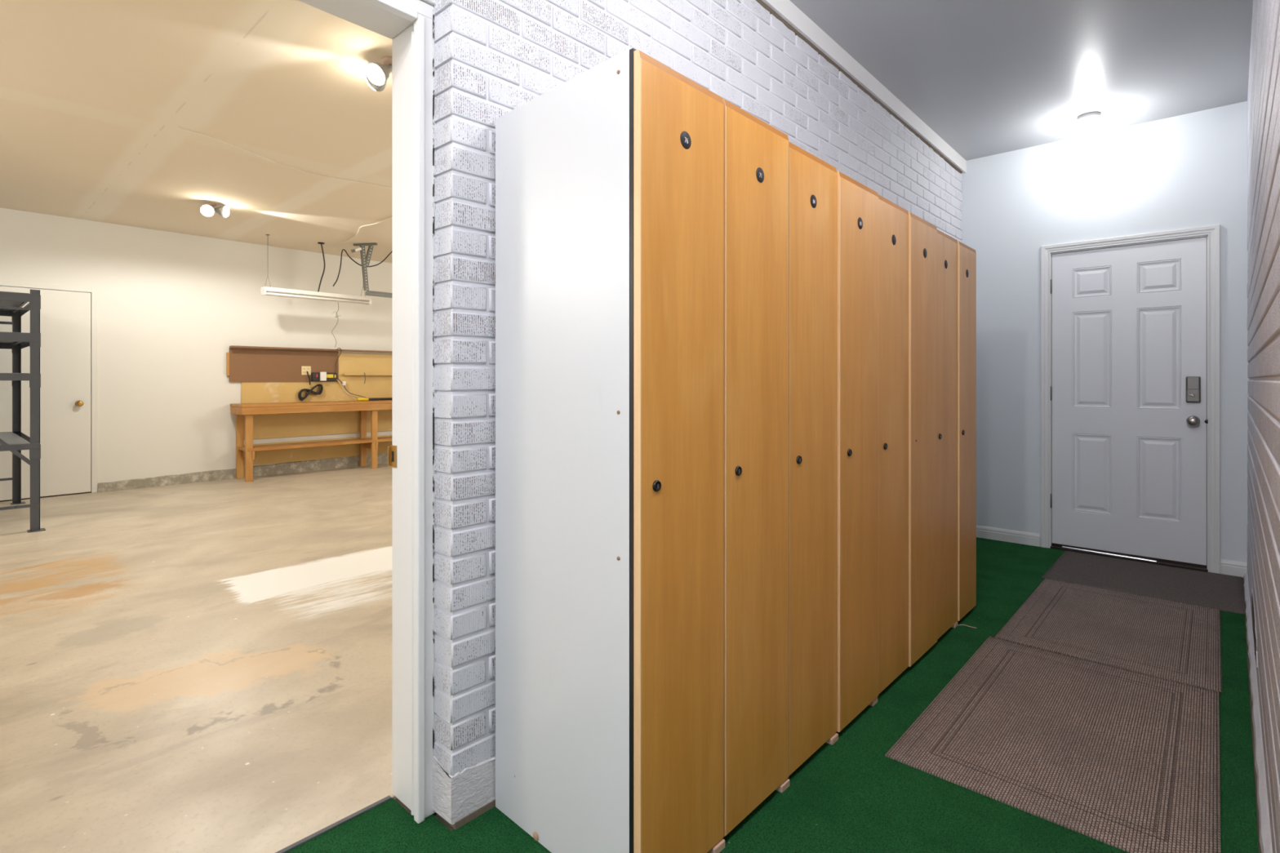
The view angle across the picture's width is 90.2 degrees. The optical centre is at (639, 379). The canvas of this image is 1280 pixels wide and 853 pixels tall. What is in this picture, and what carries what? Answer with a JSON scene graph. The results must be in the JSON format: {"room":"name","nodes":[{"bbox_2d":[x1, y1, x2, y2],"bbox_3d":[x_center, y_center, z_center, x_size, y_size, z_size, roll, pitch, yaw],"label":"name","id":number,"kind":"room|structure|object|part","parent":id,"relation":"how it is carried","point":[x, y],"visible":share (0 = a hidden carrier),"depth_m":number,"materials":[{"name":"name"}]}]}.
{"room":"hallway with lockers","nodes":[
{"label":"hallway with lockers","id":0,"kind":"room"},
{"bbox_2d":[0,208,392,492],"bbox_3d":[-5.237,-0.310,7.424,0.175,3.000,10.400,0,0,42],"label":"wall","id":1,"kind":"structure","parent":0,"point":[171,306],"depth_m":7.30,"materials":[{"name":"beige paint"}]},
{"bbox_2d":[0,280,97,502],"bbox_3d":[-6.049,0.107,6.408,0.112,2.165,0.925,0,0,42],"label":"door","id":2,"kind":"structure","parent":1,"relation":"in","point":[64,316],"depth_m":6.53,"materials":[{"name":"beige paint"}]},
{"bbox_3d":[-6.076,1.184,6.432,0.040,0.012,0.823,0,0,42],"label":"sill","id":3,"kind":"part","parent":2,"relation":"part of","materials":[{"name":"white wood"}]},
{"bbox_3d":[-5.823,0.245,6.625,0.067,0.062,0.062,0,0,42],"label":"knob","id":4,"kind":"part","parent":2,"relation":"part of","materials":[{"name":"gold metal"}]},
{"bbox_2d":[229,345,392,352],"bbox_3d":[-3.531,-0.398,9.098,0.106,0.020,4.028,0,0,42],"label":"wall shelf","id":5,"kind":"object","parent":1,"relation":"attached to","point":[231,346],"visible":0.52,"depth_m":8.20,"materials":[{"name":"wood"}]},
{"bbox_2d":[240,352,392,466],"bbox_3d":[-3.541,0.343,9.196,0.016,1.415,3.895,0,0,42],"label":"wall panel","id":6,"kind":"object","parent":1,"relation":"attached to","point":[310,424],"visible":0.25,"depth_m":8.46,"materials":[{"name":"beige wood"}]},
{"bbox_2d":[229,347,338,382],"bbox_3d":[-4.480,-0.180,8.103,0.056,0.410,1.280,0,0,42],"label":"panel","id":7,"kind":"object","parent":6,"relation":"attached to","point":[246,365],"depth_m":8.06,"materials":[{"name":"brown wood"}]},
{"bbox_2d":[226,352,229,375],"bbox_3d":[-4.931,-0.190,7.631,0.018,0.280,0.027,0,0,42],"label":"batten","id":8,"kind":"object","parent":7,"relation":"attached to","point":[227,353],"visible":1,"depth_m":7.62,"materials":[{"name":"brown wood"}]},
{"bbox_2d":[301,365,311,374],"bbox_3d":[-4.335,-0.122,8.280,0.010,0.115,0.115,0,0,42],"label":"outlet plate","id":9,"kind":"object","parent":7,"relation":"attached to","point":[304,369],"visible":1,"depth_m":8.27,"materials":[{"name":"beige plastic"}]},
{"bbox_2d":[297,371,323,400],"bbox_3d":[-4.285,0.079,8.300,0.055,0.384,0.305,0,0,44],"label":"coiled cord","id":10,"kind":"object","parent":7,"relation":"hanging from","point":[319,385],"visible":1,"depth_m":8.28,"materials":[{"name":"black rubber"}]},
{"bbox_2d":[320,372,326,381],"bbox_3d":[-4.169,-0.048,8.390,0.034,0.118,0.076,0,0,42],"label":"power adapter","id":11,"kind":"object","parent":7,"relation":"attached to","point":[322,375],"visible":1,"depth_m":8.38,"materials":[{"name":"white plastic"}]},
{"bbox_3d":[-4.174,-0.042,8.432,0.044,0.108,0.314,0,0,42],"label":"power strip","id":12,"kind":"part","parent":7,"relation":"part of","materials":[{"name":"black plastic"}]},
{"bbox_2d":[335,347,342,372],"bbox_3d":[-4.034,-0.247,8.506,0.122,0.362,0.071,0,0,42],"label":"cable","id":13,"kind":"object","parent":7,"relation":"attached to","point":[338,348],"visible":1,"depth_m":8.54,"materials":[{"name":"brown plastic"}]},
{"bbox_2d":[342,373,392,375],"bbox_3d":[-3.100,-0.073,9.603,0.093,0.017,2.700,0,0,42],"label":"wall shelf","id":14,"kind":"object","parent":6,"relation":"attached to","point":[342,374],"visible":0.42,"depth_m":8.80,"materials":[{"name":"brown wood"}]},
{"bbox_2d":[0,0,1253,263],"bbox_3d":[-1.903,-1.800,4.346,9.250,0.240,10.500,0,0,42],"label":"ceiling","id":15,"kind":"structure","parent":0,"point":[95,94],"depth_m":3.72,"materials":[{"name":"paint"}]},
{"bbox_2d":[200,202,229,217],"bbox_3d":[-4.033,-1.608,6.054,0.218,0.150,0.213,0,0,-25],"label":"light","id":16,"kind":"object","parent":15,"relation":"attached to","point":[207,209],"visible":1,"depth_m":6.04,"materials":[{"name":"beige"}]},
{"bbox_2d":[175,126,392,187],"bbox_3d":[-2.553,-1.672,5.059,0.292,0.005,1.963,0,0,40],"label":"wire","id":17,"kind":"object","parent":15,"relation":"attached to","point":[175,126],"visible":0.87,"depth_m":4.88,"materials":[{"name":"beige"}]},
{"bbox_2d":[260,234,371,347],"bbox_3d":[-4.111,-1.055,7.961,0.654,1.252,1.247,0,0,42],"label":"strip light","id":18,"kind":"object","parent":15,"relation":"hanging from","point":[265,291],"depth_m":7.75,"materials":[{"name":"white metal"}]},
{"bbox_3d":[-3.905,-1.374,7.806,0.080,0.614,0.080,0,0,-9],"label":"power cord","id":19,"kind":"part","parent":18,"relation":"part of","materials":[{"name":"black rubber"}]},
{"bbox_3d":[-3.901,-0.698,8.209,0.106,0.538,0.635,0,0,-28],"label":"hanging wire","id":20,"kind":"part","parent":18,"relation":"part of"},
{"bbox_2d":[333,248,392,286],"bbox_3d":[-3.359,-1.504,8.043,0.986,0.668,0.204,0,0,-8],"label":"cable","id":21,"kind":"object","parent":15,"relation":"hanging from","point":[343,249],"visible":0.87,"depth_m":8.03,"materials":[{"name":"black rubber"}]},
{"bbox_2d":[341,217,392,243],"bbox_3d":[-2.960,-1.672,6.988,0.170,0.010,2.036,0,0,-44],"label":"wire","id":22,"kind":"object","parent":15,"relation":"attached to","point":[390,217],"visible":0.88,"depth_m":6.90,"materials":[{"name":"beige"}]},
{"bbox_2d":[351,242,392,297],"bbox_3d":[-2.891,-1.364,8.392,0.280,0.630,1.780,0,0,42],"label":"bracket","id":23,"kind":"object","parent":15,"relation":"hanging from","point":[365,260],"visible":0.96,"depth_m":7.88,"materials":[{"name":"white metal"}]},
{"bbox_3d":[-3.382,-1.668,7.848,0.302,0.022,0.040,0,0,11],"label":"ceiling plate","id":24,"kind":"part","parent":23,"relation":"part of","materials":[{"name":"metal"}]},
{"bbox_3d":[-2.848,-1.077,8.473,0.056,0.055,1.600,0,0,42],"label":"track rail","id":25,"kind":"part","parent":23,"relation":"part of","materials":[{"name":"metal"}]},
{"bbox_2d":[365,56,392,91],"bbox_3d":[-1.373,-1.603,3.346,0.225,0.161,0.201,0,0,29],"label":"light","id":26,"kind":"object","parent":15,"relation":"attached to","point":[377,74],"visible":0.93,"depth_m":3.27,"materials":[{"name":"beige"}]},
{"bbox_2d":[1077,111,1101,137],"bbox_3d":[2.869,-1.619,4.072,0.124,0.139,0.124,0,0,42],"label":"ceiling light","id":27,"kind":"object","parent":15,"relation":"attached to","point":[1087,117],"visible":1,"depth_m":4.05,"materials":[{"name":"white glass"}]},
{"bbox_3d":[2.869,-1.603,4.072,0.060,0.107,0.060,0,0,42],"label":"bulb","id":28,"kind":"part","parent":27,"relation":"part of","materials":[{"name":"white"}]},
{"bbox_2d":[0,463,1261,852],"bbox_3d":[-1.870,1.250,4.383,9.250,0.120,10.400,0,0,42],"label":"floor","id":29,"kind":"structure","parent":0,"point":[203,667],"depth_m":2.66,"materials":[{"name":"concrete"}]},
{"bbox_2d":[0,288,45,533],"bbox_3d":[-5.988,0.240,4.910,1.750,1.900,1.922,0,0,42],"label":"shelving rack","id":30,"kind":"object","parent":29,"relation":"on","point":[11,304],"visible":1,"depth_m":5.02,"materials":[{"name":"grey metal"}]},
{"bbox_3d":[-6.615,-0.545,5.476,0.006,0.025,1.862,0,0,42],"label":"tie rail","id":31,"kind":"part","parent":30,"relation":"part of","materials":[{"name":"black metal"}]},
{"bbox_3d":[-6.615,0.950,5.476,0.012,0.022,1.862,0,0,42],"label":"tie rail","id":32,"kind":"part","parent":30,"relation":"part of","materials":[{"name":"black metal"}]},
{"bbox_3d":[-6.003,-0.352,4.897,1.686,0.034,1.819,0,0,42],"label":"shelf","id":33,"kind":"part","parent":30,"relation":"part of","materials":[{"name":"grey metal"}]},
{"bbox_3d":[-6.003,-0.662,4.897,1.686,0.034,1.819,0,0,42],"label":"shelf","id":34,"kind":"part","parent":30,"relation":"part of","materials":[{"name":"grey metal"}]},
{"bbox_3d":[-6.003,0.513,4.897,1.686,0.034,1.819,0,0,42],"label":"shelf","id":35,"kind":"part","parent":30,"relation":"part of","materials":[{"name":"grey metal"}]},
{"bbox_3d":[-5.990,0.240,6.139,0.100,1.900,0.100,0,0,42],"label":"post","id":36,"kind":"part","parent":30,"relation":"part of","materials":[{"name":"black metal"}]},
{"bbox_3d":[-5.361,0.985,4.344,0.012,0.022,1.862,0,0,42],"label":"tie rail","id":37,"kind":"part","parent":30,"relation":"part of","materials":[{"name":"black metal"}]},
{"bbox_3d":[-5.361,-0.555,4.344,0.006,0.018,1.862,0,0,42],"label":"tie rail","id":38,"kind":"part","parent":30,"relation":"part of","materials":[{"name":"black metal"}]},
{"bbox_3d":[-4.765,0.240,5.033,0.100,1.900,0.100,0,0,42],"label":"post","id":39,"kind":"part","parent":30,"relation":"part of","materials":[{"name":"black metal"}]},
{"bbox_2d":[230,400,392,482],"bbox_3d":[-3.674,0.738,8.692,0.433,0.905,3.222,0,0,42],"label":"workbench","id":40,"kind":"object","parent":29,"relation":"on","point":[247,451],"visible":0.62,"depth_m":7.89,"materials":[{"name":"brown wood"}]},
{"bbox_3d":[-4.822,0.754,7.683,0.045,0.872,0.075,0,0,42],"label":"leg","id":41,"kind":"part","parent":40,"relation":"part of","materials":[{"name":"brown wood"}]},
{"bbox_3d":[-4.577,0.754,7.461,0.040,0.872,0.075,0,0,42],"label":"leg","id":42,"kind":"part","parent":40,"relation":"part of","materials":[{"name":"brown wood"}]},
{"bbox_2d":[238,435,392,451],"bbox_3d":[-3.640,0.820,8.708,0.325,0.036,3.152,0,0,42],"label":"shelf","id":43,"kind":"object","parent":40,"relation":"attached to","point":[373,441],"depth_m":8.05,"materials":[{"name":"brown wood"}]},
{"bbox_2d":[337,377,364,397],"bbox_3d":[-3.914,0.107,8.675,0.416,0.303,0.051,0,0,-37],"label":"power cable","id":44,"kind":"object","parent":40,"relation":"on","point":[344,383],"visible":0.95,"depth_m":8.61,"materials":[{"name":"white plastic"}]},
{"bbox_3d":[-3.819,0.754,8.794,0.045,0.872,0.075,0,0,42],"label":"leg","id":45,"kind":"part","parent":40,"relation":"part of","materials":[{"name":"brown wood"}]},
{"bbox_3d":[-3.573,0.754,8.572,0.040,0.872,0.075,0,0,42],"label":"leg","id":46,"kind":"part","parent":40,"relation":"part of","materials":[{"name":"brown wood"}]},
{"bbox_2d":[356,397,392,400],"bbox_3d":[-3.532,0.262,8.846,0.041,0.042,0.777,0,0,42],"label":"work light","id":47,"kind":"object","parent":40,"relation":"on","point":[358,398],"visible":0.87,"depth_m":8.70,"materials":[{"name":"yellow plastic"}]},
{"bbox_3d":[-3.743,0.262,8.612,0.041,0.042,0.146,0,0,42],"label":"handle","id":48,"kind":"part","parent":47,"relation":"part of","materials":[{"name":"yellow plastic"}]},
{"bbox_2d":[275,795,391,852],"bbox_3d":[-1.010,1.189,1.486,0.014,0.006,0.892,0,0,42],"label":"threshold strip","id":49,"kind":"object","parent":29,"relation":"on","point":[295,845],"visible":1,"depth_m":1.70,"materials":[{"name":"grey plastic"}]},
{"bbox_2d":[285,537,1258,852],"bbox_3d":[0.304,1.195,1.544,1.857,0.010,7.899,0,0,42],"label":"carpet","id":50,"kind":"object","parent":29,"relation":"on","point":[847,797],"visible":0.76,"depth_m":1.79,"materials":[{"name":"green carpet"}]},
{"bbox_2d":[495,48,724,852],"bbox_3d":[-0.096,0.228,1.692,0.563,1.924,0.324,0,0,42],"label":"locker","id":51,"kind":"object","parent":50,"relation":"on","point":[610,180],"visible":1,"depth_m":1.53,"materials":[{"name":"white laminate"}]},
{"bbox_2d":[533,831,537,840],"bbox_3d":[-0.269,1.175,1.642,0.021,0.022,0.001,0,0,42],"label":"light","id":52,"kind":"object","parent":51,"relation":"attached to","point":[535,833],"depth_m":1.64,"materials":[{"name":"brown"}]},
{"bbox_3d":[-0.209,0.227,1.596,0.524,1.921,0.018,0,0,43],"label":"panel","id":53,"kind":"part","parent":51,"relation":"part of","materials":[{"name":"white laminate"}]},
{"bbox_3d":[0.101,0.223,1.515,0.020,1.891,0.321,0,0,42],"label":"door","id":54,"kind":"part","parent":51,"relation":"part of","materials":[{"name":"brown wood"}]},
{"bbox_2d":[723,98,789,836],"bbox_3d":[0.126,0.234,1.934,0.559,1.912,0.330,0,0,42],"label":"locker","id":55,"kind":"object","parent":50,"relation":"on","point":[756,153],"visible":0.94,"depth_m":1.74,"materials":[{"name":"brown laminate"}]},
{"bbox_2d":[788,141,838,776],"bbox_3d":[0.346,0.241,2.176,0.553,1.897,0.323,0,0,42],"label":"locker","id":56,"kind":"object","parent":50,"relation":"on","point":[812,181],"visible":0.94,"depth_m":1.98,"materials":[{"name":"brown laminate"}]},
{"bbox_2d":[836,170,878,732],"bbox_3d":[0.570,0.247,2.415,0.557,1.885,0.330,0,0,42],"label":"locker","id":57,"kind":"object","parent":50,"relation":"on","point":[857,204],"visible":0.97,"depth_m":2.21,"materials":[{"name":"brown laminate"}]},
{"bbox_2d":[877,194,908,694],"bbox_3d":[0.789,0.244,2.656,0.550,1.880,0.319,0,0,42],"label":"locker","id":58,"kind":"object","parent":50,"relation":"on","point":[893,219],"visible":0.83,"depth_m":2.46,"materials":[{"name":"brown laminate"}]},
{"bbox_2d":[907,211,937,666],"bbox_3d":[1.012,0.247,2.899,0.547,1.874,0.339,0,0,42],"label":"locker","id":59,"kind":"object","parent":50,"relation":"on","point":[922,235],"visible":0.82,"depth_m":2.70,"materials":[{"name":"brown laminate"}]},
{"bbox_2d":[937,229,957,639],"bbox_3d":[1.236,0.252,3.145,0.541,1.875,0.324,0,0,42],"label":"locker","id":60,"kind":"object","parent":50,"relation":"on","point":[947,246],"visible":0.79,"depth_m":2.96,"materials":[{"name":"brown laminate"}]},
{"bbox_2d":[957,240,976,621],"bbox_3d":[1.448,0.252,3.372,0.544,1.864,0.295,0,0,42],"label":"locker","id":61,"kind":"object","parent":50,"relation":"on","point":[966,255],"visible":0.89,"depth_m":3.17,"materials":[{"name":"brown laminate"}]},
{"bbox_2d":[884,635,1221,852],"bbox_3d":[1.486,1.186,2.217,0.785,0.006,1.253,0,0,42],"label":"woven rug","id":62,"kind":"object","parent":50,"relation":"on","point":[1128,761],"visible":1,"depth_m":2.06,"materials":[{"name":"brown fabric"}]},
{"bbox_2d":[994,577,1222,693],"bbox_3d":[2.311,1.186,3.111,0.775,0.006,1.172,0,0,42],"label":"woven rug","id":63,"kind":"object","parent":50,"relation":"on","point":[1166,639],"visible":1,"depth_m":3.02,"materials":[{"name":"brown fabric"}]},
{"bbox_2d":[1041,550,1245,614],"bbox_3d":[3.013,1.187,3.827,0.893,0.005,0.821,0,0,42],"label":"door mat","id":64,"kind":"object","parent":50,"relation":"on","point":[1225,593],"visible":0.98,"depth_m":3.78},
{"bbox_2d":[420,0,962,829],"bbox_3d":[-0.248,-0.335,2.110,0.317,3.050,8.000,0,0,42],"label":"wall","id":65,"kind":"structure","parent":0,"point":[492,58],"depth_m":1.78,"materials":[{"name":"white brick"}]},
{"bbox_2d":[297,0,435,823],"bbox_3d":[-0.957,0.082,1.437,0.180,2.216,1.021,0,0,42],"label":"trim","id":66,"kind":"structure","parent":65,"relation":"attached to","point":[410,24],"depth_m":1.74,"materials":[{"name":"white paint"}]},
{"bbox_3d":[-0.956,-0.996,1.433,0.174,0.060,1.015,0,0,42],"label":"head casing","id":67,"kind":"part","parent":66,"relation":"part of","materials":[{"name":"white paint"}]},
{"bbox_3d":[-0.707,0.218,1.821,0.036,0.063,0.012,0,0,42],"label":"strike plate","id":68,"kind":"part","parent":66,"relation":"part of","materials":[{"name":"gold metal"}]},
{"bbox_3d":[-0.577,0.083,1.744,0.013,2.214,0.042,0,0,42],"label":"casing","id":69,"kind":"part","parent":66,"relation":"part of","materials":[{"name":"white paint"}]},
{"bbox_2d":[755,0,966,173],"bbox_3d":[0.987,-1.682,3.285,0.046,0.209,4.403,0,0,43],"label":"trim","id":70,"kind":"structure","parent":65,"relation":"attached to","point":[784,11],"depth_m":3.46,"materials":[{"name":"white paint"}]},
{"bbox_2d":[961,101,1248,562],"bbox_3d":[3.051,-0.310,4.466,2.057,3.000,0.120,0,0,42],"label":"wall","id":71,"kind":"structure","parent":0,"point":[1188,170],"depth_m":4.45,"materials":[{"name":"white paint"}]},
{"bbox_2d":[976,524,1039,546],"bbox_3d":[2.667,1.145,4.723,0.508,0.089,0.014,0,0,42],"label":"baseboard","id":72,"kind":"structure","parent":71,"relation":"attached to","point":[985,532],"depth_m":4.68,"materials":[{"name":"white paint"}]},
{"bbox_2d":[1040,224,1220,573],"bbox_3d":[3.232,0.117,4.253,0.947,2.145,0.176,0,0,42],"label":"door","id":73,"kind":"structure","parent":71,"relation":"in","point":[1131,324],"depth_m":4.22,"materials":[{"name":"white paint"}]},
{"bbox_3d":[3.454,0.258,3.982,0.066,0.066,0.072,0,0,42],"label":"knob","id":74,"kind":"part","parent":73,"relation":"part of","materials":[{"name":"silver metal"}]},
{"bbox_2d":[1220,559,1247,577],"bbox_3d":[3.606,1.145,3.876,0.122,0.089,0.014,0,0,42],"label":"baseboard","id":75,"kind":"structure","parent":71,"relation":"attached to","point":[1228,567],"depth_m":3.87,"materials":[{"name":"white paint"}]},
{"bbox_2d":[1243,0,1279,852],"bbox_3d":[1.034,-0.360,0.885,0.252,3.100,7.900,0,0,42],"label":"wall","id":76,"kind":"structure","parent":0,"point":[1261,585],"depth_m":1.81,"materials":[{"name":"brick"}]}
]}

